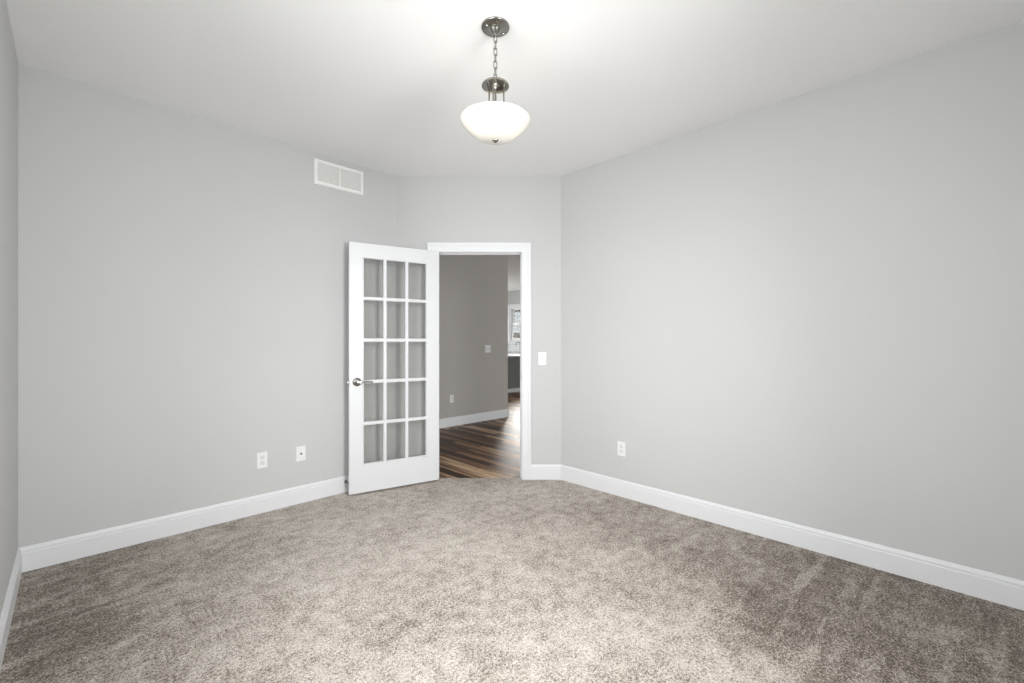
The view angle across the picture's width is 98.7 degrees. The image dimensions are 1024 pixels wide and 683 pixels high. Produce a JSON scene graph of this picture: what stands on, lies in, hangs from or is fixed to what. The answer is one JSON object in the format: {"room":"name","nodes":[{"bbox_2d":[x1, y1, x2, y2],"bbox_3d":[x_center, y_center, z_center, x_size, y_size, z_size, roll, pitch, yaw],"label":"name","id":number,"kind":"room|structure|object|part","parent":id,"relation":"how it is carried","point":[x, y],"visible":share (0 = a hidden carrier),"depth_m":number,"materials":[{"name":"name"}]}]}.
{"room":"empty room","nodes":[
{"label":"empty room","id":0,"kind":"room"},
{"bbox_2d":[0,0,17,615],"bbox_3d":[-1.296,-0.075,0.921,0.120,2.840,4.215,0,0,-45],"label":"wall","id":1,"kind":"structure","parent":0,"point":[8,57],"depth_m":2.01,"materials":[{"name":"paint"}]},
{"bbox_2d":[0,548,21,671],"bbox_3d":[-1.248,1.179,0.969,0.014,0.133,3.975,0,0,-45],"label":"baseboard","id":2,"kind":"structure","parent":1,"relation":"attached to","point":[11,595],"depth_m":1.93,"materials":[{"name":"white paint"}]},
{"bbox_2d":[18,64,395,547],"bbox_3d":[-1.921,-0.075,3.191,2.445,2.840,0.120,0,0,-45],"label":"wall","id":3,"kind":"structure","parent":0,"point":[183,278],"depth_m":2.82,"materials":[{"name":"paint"}]},
{"bbox_2d":[20,475,347,572],"bbox_3d":[-1.849,1.179,3.168,2.276,0.133,0.014,0,0,-45],"label":"baseboard","id":4,"kind":"structure","parent":3,"relation":"attached to","point":[36,556],"depth_m":2.80,"materials":[{"name":"white paint"}]},
{"bbox_2d":[257,452,267,468],"bbox_3d":[-1.818,0.864,3.204,0.070,0.114,0.008,0,0,-45],"label":"power outlet","id":5,"kind":"object","parent":3,"relation":"attached to","point":[262,457],"visible":1,"depth_m":3.20,"materials":[{"name":"white plastic"}]},
{"bbox_2d":[296,445,305,461],"bbox_3d":[-1.625,0.865,3.391,0.070,0.114,0.017,0,0,-45],"label":"outlet","id":6,"kind":"object","parent":3,"relation":"attached to","point":[300,450],"visible":1,"depth_m":3.39,"materials":[{"name":"white plastic"}]},
{"bbox_2d":[314,158,362,195],"bbox_3d":[-1.411,-1.345,3.608,0.412,0.200,0.012,0,0,-45],"label":"air vent","id":7,"kind":"object","parent":3,"relation":"in","point":[327,174],"visible":1,"depth_m":3.60,"materials":[{"name":"white metal"}]},
{"bbox_2d":[439,255,507,418],"bbox_3d":[-4.702,-0.075,6.220,8.147,2.840,4.953,0,0,-45],"label":"wall","id":8,"kind":"structure","parent":0,"point":[473,289],"depth_m":6.82,"materials":[{"name":"paint"}]},
{"bbox_2d":[450,395,453,402],"bbox_3d":[-0.893,0.850,6.522,0.070,0.114,0.008,0,0,-45],"label":"power outlet","id":9,"kind":"object","parent":8,"relation":"attached to","point":[451,396],"visible":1,"depth_m":6.52,"materials":[{"name":"white plastic"}]},
{"bbox_2d":[439,409,508,428],"bbox_3d":[-2.941,1.190,4.469,8.162,0.133,0.014,0,0,-45],"label":"baseboard","id":10,"kind":"structure","parent":8,"relation":"attached to","point":[472,418],"depth_m":6.79,"materials":[{"name":"white paint"}]},
{"bbox_2d":[485,345,490,352],"bbox_3d":[-0.385,0.117,7.030,0.118,0.118,0.008,0,0,-45],"label":"light switch","id":11,"kind":"object","parent":8,"relation":"attached to","point":[487,347],"visible":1,"depth_m":7.02,"materials":[{"name":"white plastic"}]},
{"bbox_2d":[396,176,560,463],"bbox_3d":[-0.303,-0.075,4.038,1.593,2.840,0.120,0,0,0],"label":"wall","id":12,"kind":"structure","parent":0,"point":[428,208],"depth_m":3.98,"materials":[{"name":"paint"}]},
{"bbox_2d":[427,242,530,479],"bbox_3d":[-0.297,0.181,4.029,0.942,2.151,0.138,0,0,0],"label":"door frame","id":13,"kind":"structure","parent":12,"relation":"attached to","point":[524,247],"depth_m":3.97,"materials":[{"name":"white paint"}]},
{"bbox_2d":[347,241,438,494],"bbox_3d":[-0.986,0.213,3.738,0.787,2.031,0.154,0,0,-31],"label":"door","id":14,"kind":"structure","parent":13,"relation":"attached to","point":[378,475],"depth_m":3.68,"materials":[{"name":"white paint"}]},
{"bbox_3d":[-1.238,0.328,3.532,0.068,0.068,0.058,0,0,-31],"label":"handle","id":15,"kind":"part","parent":14,"relation":"part of","materials":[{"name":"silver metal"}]},
{"bbox_2d":[538,352,545,364],"bbox_3d":[0.275,0.154,3.969,0.074,0.118,0.019,0,0,0],"label":"light switch","id":16,"kind":"object","parent":12,"relation":"attached to","point":[541,355],"visible":1,"depth_m":3.97,"materials":[{"name":"white plastic"}]},
{"bbox_2d":[531,464,560,479],"bbox_3d":[0.309,1.179,3.971,0.270,0.133,0.014,0,0,0],"label":"baseboard","id":17,"kind":"structure","parent":12,"relation":"attached to","point":[538,471],"depth_m":3.96,"materials":[{"name":"white paint"}]},
{"bbox_2d":[0,392,1023,682],"bbox_3d":[-0.640,1.295,5.017,12.190,0.100,12.400,0,0,-45],"label":"floor","id":18,"kind":"structure","parent":0,"point":[443,580],"depth_m":2.09,"materials":[{"name":"carpet"}]},
{"bbox_2d":[508,357,519,392],"bbox_3d":[-0.205,0.820,11.165,1.500,0.875,0.780,0,0,-45],"label":"kitchen island","id":19,"kind":"object","parent":18,"relation":"on","point":[513,362],"visible":0.21,"depth_m":10.91,"materials":[{"name":"grey paint"}]},
{"bbox_2d":[508,354,519,356],"bbox_3d":[-0.217,0.360,11.178,1.580,0.043,0.825,0,0,-45],"label":"island countertop","id":20,"kind":"structure","parent":19,"relation":"on","point":[509,355],"depth_m":10.94,"materials":[{"name":"white stone"}]},
{"bbox_2d":[508,290,519,304],"bbox_3d":[3.712,-0.075,9.369,0.120,2.840,12.400,0,0,-45],"label":"wall","id":21,"kind":"structure","parent":0,"point":[513,296],"depth_m":12.92,"materials":[{"name":"paint"}]},
{"bbox_2d":[508,304,519,343],"bbox_3d":[0.433,-0.512,12.617,1.530,1.165,0.165,0,0,45],"label":"window","id":22,"kind":"structure","parent":21,"relation":"in","point":[511,307],"depth_m":13.04,"materials":[{"name":"white paint"}]},
{"bbox_3d":[0.401,0.020,12.585,1.530,0.100,0.075,0,0,45],"label":"sill","id":23,"kind":"part","parent":22,"relation":"part of","materials":[{"name":"white paint"}]},
{"bbox_3d":[0.449,-0.512,12.633,1.330,0.965,0.120,0,0,45],"label":"frame","id":24,"kind":"part","parent":22,"relation":"part of","materials":[{"name":"white plastic"}]},
{"bbox_3d":[0.467,-0.729,12.650,1.270,0.472,0.024,0,0,45],"label":"sash","id":25,"kind":"part","parent":22,"relation":"part of","materials":[{"name":"white plastic"}]},
{"bbox_3d":[0.446,-0.296,12.629,1.270,0.472,0.024,0,0,45],"label":"sash","id":26,"kind":"part","parent":22,"relation":"part of","materials":[{"name":"white plastic"}]},
{"bbox_2d":[508,344,519,352],"bbox_3d":[-0.089,0.229,13.077,0.012,0.307,1.760,0,0,-45],"label":"backsplash","id":27,"kind":"structure","parent":21,"relation":"attached to","point":[512,348],"depth_m":12.92,"materials":[{"name":"tile"}]},
{"bbox_2d":[6,0,1023,290],"bbox_3d":[-0.640,-1.545,5.088,12.290,0.100,12.500,0,0,-45],"label":"ceiling","id":28,"kind":"structure","parent":0,"point":[385,86],"depth_m":2.34,"materials":[{"name":"paint"}]},
{"bbox_2d":[460,16,530,144],"bbox_3d":[-0.079,-1.219,2.090,0.334,0.552,0.334,0,0,0],"label":"pendant light","id":29,"kind":"object","parent":28,"relation":"hanging from","point":[493,122],"visible":1,"depth_m":2.03,"materials":[{"name":"white glass"}]},
{"bbox_3d":[-0.084,-1.115,2.065,0.007,0.220,0.040,0,0,12],"label":"rod","id":30,"kind":"part","parent":29,"relation":"part of","materials":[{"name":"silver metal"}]},
{"bbox_3d":[-0.079,-1.091,2.090,0.038,0.260,0.038,0,0,0],"label":"stem","id":31,"kind":"part","parent":29,"relation":"part of","materials":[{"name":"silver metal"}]},
{"bbox_3d":[-0.079,-1.344,2.090,0.015,0.232,0.015,0,0,23],"label":"chain","id":32,"kind":"part","parent":29,"relation":"part of","materials":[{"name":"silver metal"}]},
{"bbox_3d":[-0.079,-1.222,2.090,0.130,0.022,0.130,0,0,0],"label":"holder dish","id":33,"kind":"part","parent":29,"relation":"part of","materials":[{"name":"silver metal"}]},
{"bbox_3d":[-0.079,-1.004,2.090,0.334,0.093,0.334,0,0,0],"label":"lamp shade","id":34,"kind":"part","parent":29,"relation":"part of","materials":[{"name":"white glass"}]},
{"bbox_3d":[-0.054,-1.115,2.098,0.040,0.220,0.007,0,0,-18],"label":"rod","id":35,"kind":"part","parent":29,"relation":"part of","materials":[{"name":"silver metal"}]},
{"bbox_2d":[561,20,1023,580],"bbox_3d":[1.544,-0.075,2.964,0.120,2.840,3.088,0,0,-45],"label":"wall","id":36,"kind":"structure","parent":0,"point":[807,309],"depth_m":2.58,"materials":[{"name":"paint"}]},
{"bbox_2d":[617,441,624,456],"bbox_3d":[0.878,0.865,3.538,0.070,0.114,0.008,0,0,45],"label":"power outlet","id":37,"kind":"object","parent":36,"relation":"attached to","point":[620,445],"visible":1,"depth_m":3.54,"materials":[{"name":"white plastic"}]},
{"bbox_2d":[561,465,1023,610],"bbox_3d":[1.471,1.179,2.941,0.014,0.133,2.919,0,0,-45],"label":"baseboard","id":38,"kind":"structure","parent":36,"relation":"attached to","point":[1000,589],"depth_m":2.56,"materials":[{"name":"white paint"}]},
{"label":"outside","id":39,"kind":"structure","parent":0,"visible":0},
{"bbox_3d":[8.627,1.720,47.518,60.600,0.250,85.000,0,0,-45],"label":"ground","id":40,"kind":"structure","parent":39,"visible":0},
{"bbox_2d":[513,312,519,337],"bbox_3d":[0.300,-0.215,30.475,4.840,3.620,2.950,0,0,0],"label":"window pane","id":41,"kind":"object","parent":40,"relation":"on","point":[516,328],"visible":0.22,"depth_m":29.39,"materials":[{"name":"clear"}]}
]}

